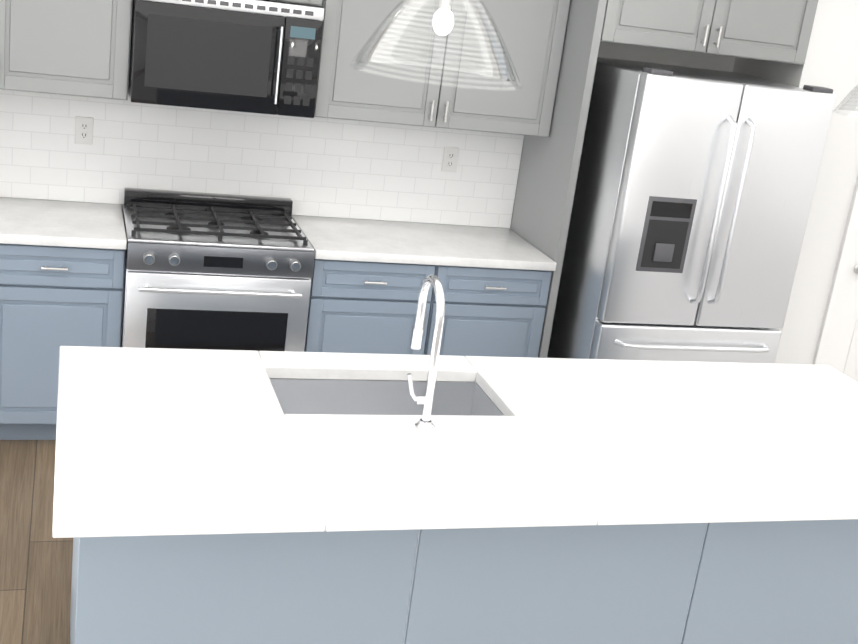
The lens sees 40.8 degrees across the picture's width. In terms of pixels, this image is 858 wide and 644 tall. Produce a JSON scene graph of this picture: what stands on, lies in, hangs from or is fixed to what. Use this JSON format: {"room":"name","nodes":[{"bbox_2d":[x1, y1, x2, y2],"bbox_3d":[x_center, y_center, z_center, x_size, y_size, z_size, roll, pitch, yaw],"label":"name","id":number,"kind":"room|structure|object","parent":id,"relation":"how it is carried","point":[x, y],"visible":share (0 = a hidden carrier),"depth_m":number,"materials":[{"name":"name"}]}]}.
{"room":"kitchen","nodes":[
{"label":"kitchen","id":0,"kind":"room"},
{"bbox_2d":[0,440,72,643],"bbox_3d":[1.767,1.798,2.437,8.250,0.121,9.750,2,18,-18],"label":"floor","id":1,"kind":"structure","parent":0,"point":[35,577],"depth_m":4.03,"materials":[{"name":"brown wood"}]},
{"bbox_2d":[0,243,125,439],"bbox_3d":[-1.618,0.017,4.966,0.544,0.880,0.640,2,18,-18],"label":"base cabinet","id":2,"kind":"object","parent":1,"relation":"on","point":[53,299],"visible":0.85,"depth_m":4.68,"materials":[{"name":"blue wood"}]},
{"bbox_2d":[121,188,314,351],"bbox_3d":[-0.974,-0.007,5.114,0.764,1.000,0.692,2,18,-18],"label":"range","id":3,"kind":"object","parent":1,"relation":"on","point":[212,271],"visible":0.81,"depth_m":4.82,"materials":[{"name":"silver metal"}]},
{"bbox_2d":[304,259,435,354],"bbox_3d":[-0.361,0.060,5.366,0.551,0.880,0.640,2,18,-18],"label":"base cabinet","id":4,"kind":"object","parent":1,"relation":"on","point":[362,307],"visible":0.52,"depth_m":5.03,"materials":[{"name":"blue wood"}]},
{"bbox_2d":[291,215,556,270],"bbox_3d":[-0.040,-0.368,5.316,1.106,0.040,0.631,2,18,-18],"label":"countertop","id":5,"kind":"structure","parent":4,"relation":"on","point":[348,239],"depth_m":5.21,"materials":[{"name":"white stone"}]},
{"bbox_2d":[70,522,857,643],"bbox_3d":[0.235,0.705,3.573,2.550,0.880,0.800,2,18,-18],"label":"kitchen island","id":6,"kind":"object","parent":1,"relation":"on","point":[761,582],"depth_m":3.11,"materials":[{"name":"blue wood"}]},
{"bbox_2d":[52,346,857,541],"bbox_3d":[0.335,0.308,3.334,2.690,0.040,1.090,2,18,-18],"label":"island countertop","id":7,"kind":"structure","parent":6,"relation":"on","point":[151,442],"depth_m":3.07,"materials":[{"name":"white stone"}]},
{"bbox_2d":[272,374,503,413],"bbox_3d":[-0.138,0.334,3.448,0.704,0.222,0.384,2,18,-18],"label":"sink","id":8,"kind":"object","parent":7,"relation":"in","point":[299,393],"depth_m":3.59,"materials":[{"name":"silver metal"}]},
{"bbox_2d":[407,274,444,430],"bbox_3d":[-0.028,0.069,3.183,0.098,0.409,0.218,2,18,-18],"label":"faucet","id":9,"kind":"object","parent":7,"relation":"on","point":[424,423],"visible":1,"depth_m":3.13,"materials":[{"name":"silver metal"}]},
{"bbox_2d":[424,265,551,357],"bbox_3d":[0.167,0.078,5.534,0.551,0.880,0.640,2,18,-18],"label":"base cabinet","id":10,"kind":"object","parent":1,"relation":"on","point":[495,312],"visible":0.46,"depth_m":5.21,"materials":[{"name":"blue wood"}]},
{"bbox_2d":[547,57,835,363],"bbox_3d":[1.108,-0.261,5.413,0.915,1.833,0.869,2,18,-18],"label":"refrigerator","id":11,"kind":"object","parent":1,"relation":"on","point":[693,197],"visible":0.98,"depth_m":5.00,"materials":[{"name":"silver metal"}]},
{"bbox_3d":[-2.148,-0.001,4.797,0.560,0.880,0.640,2,18,-18],"label":"base cabinet","id":12,"kind":"object","parent":1,"relation":"on","visible":0},
{"bbox_2d":[0,197,126,249],"bbox_3d":[-1.829,-0.429,4.747,1.108,0.040,0.631,2,18,-18],"label":"countertop","id":13,"kind":"structure","parent":12,"relation":"on","point":[24,221],"depth_m":4.74,"materials":[{"name":"white stone"}]},
{"bbox_2d":[10,41,734,227],"bbox_3d":[-0.471,-0.981,5.402,4.065,2.800,0.150,2,18,-18],"label":"wall","id":14,"kind":"structure","parent":0,"point":[662,56],"depth_m":5.70,"materials":[{"name":"white paint"}]},
{"bbox_2d":[0,0,132,99],"bbox_3d":[-1.715,-1.536,4.537,1.074,1.190,0.360,2,18,-18],"label":"upper cabinet","id":15,"kind":"object","parent":14,"relation":"attached to","point":[73,47],"visible":1,"depth_m":4.61,"materials":[{"name":"grey wood"}]},
{"bbox_2d":[0,89,523,227],"bbox_3d":[-0.988,-0.759,5.235,2.990,0.507,0.008,2,18,-18],"label":"tile backsplash","id":16,"kind":"structure","parent":14,"relation":"attached to","point":[327,167],"depth_m":5.29,"materials":[{"name":"white tile"}]},
{"bbox_2d":[75,116,93,144],"bbox_3d":[-1.507,-0.836,5.037,0.075,0.120,0.012,2,18,-18],"label":"outlet","id":17,"kind":"object","parent":16,"relation":"attached to","point":[83,130],"visible":1,"depth_m":5.03,"materials":[{"name":"white plastic"}]},
{"bbox_2d":[441,147,458,171],"bbox_3d":[0.103,-0.781,5.549,0.075,0.120,0.012,2,18,-18],"label":"outlet","id":18,"kind":"object","parent":16,"relation":"attached to","point":[450,159],"visible":1,"depth_m":5.55,"materials":[{"name":"white plastic"}]},
{"bbox_2d":[272,0,322,5],"bbox_3d":[-0.805,-1.726,4.748,0.768,0.725,0.360,2,18,-18],"label":"upper cabinet","id":19,"kind":"object","parent":14,"relation":"attached to","point":[314,2],"visible":0.97,"depth_m":4.82,"materials":[{"name":"grey"}]},
{"bbox_2d":[128,0,323,117],"bbox_3d":[-0.872,-1.155,4.898,0.760,0.457,0.420,2,18,-18],"label":"microwave","id":20,"kind":"object","parent":19,"relation":"attached to","point":[257,56],"visible":0.92,"depth_m":4.74,"materials":[{"name":"black metal"}]},
{"bbox_2d":[314,0,569,136],"bbox_3d":[0.064,-1.476,5.103,1.110,1.190,0.360,2,18,-18],"label":"upper cabinet","id":21,"kind":"object","parent":14,"relation":"attached to","point":[532,33],"visible":0.94,"depth_m":5.08,"materials":[{"name":"grey wood"}]},
{"bbox_2d":[510,0,817,357],"bbox_3d":[1.032,-0.720,5.515,1.106,2.620,0.640,2,18,-18],"label":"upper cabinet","id":22,"kind":"object","parent":14,"relation":"attached to","point":[774,30],"visible":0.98,"depth_m":5.12,"materials":[{"name":"grey wood"}]},
{"bbox_2d":[733,57,784,82],"bbox_3d":[1.519,-0.917,6.045,0.120,2.800,1.050,2,18,-18],"label":"wall","id":23,"kind":"structure","parent":0,"point":[769,70],"depth_m":5.60,"materials":[{"name":"white paint"}]},
{"bbox_2d":[775,0,857,363],"bbox_3d":[2.316,-0.697,5.688,1.435,2.800,0.120,2,18,-18],"label":"wall","id":24,"kind":"structure","parent":0,"point":[831,60],"depth_m":5.51,"materials":[{"name":"white paint"}]},
{"bbox_2d":[812,177,857,364],"bbox_3d":[2.377,-0.396,5.801,0.779,2.178,0.142,2,18,-18],"label":"door frame","id":25,"kind":"structure","parent":24,"relation":"attached to","point":[840,276],"depth_m":5.70,"materials":[{"name":"white paint"}]},
{"bbox_2d":[826,237,857,381],"bbox_3d":[2.387,-0.345,5.763,0.623,2.092,0.106,2,18,-18],"label":"pantry door","id":26,"kind":"structure","parent":24,"relation":"in","point":[843,355],"depth_m":5.84,"materials":[{"name":"white paint"}]},
{"bbox_3d":[2.138,-0.963,1.566,8.250,0.121,9.750,2,18,-18],"label":"ceiling","id":27,"kind":"structure","parent":0,"visible":0},
{"bbox_2d":[351,0,522,90],"bbox_3d":[0.075,-1.005,2.549,0.408,0.914,0.408,2,18,-18],"label":"pendant light","id":28,"kind":"object","parent":27,"relation":"hanging from","point":[443,20],"visible":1,"depth_m":2.71,"materials":[{"name":"clear glass"}]},
{"bbox_2d":[832,85,857,118],"bbox_3d":[1.362,-0.971,2.989,0.408,0.914,0.408,2,18,-18],"label":"pendant light","id":29,"kind":"object","parent":27,"relation":"hanging from","point":[855,94],"visible":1,"depth_m":3.22,"materials":[{"name":"clear glass"}]}
]}

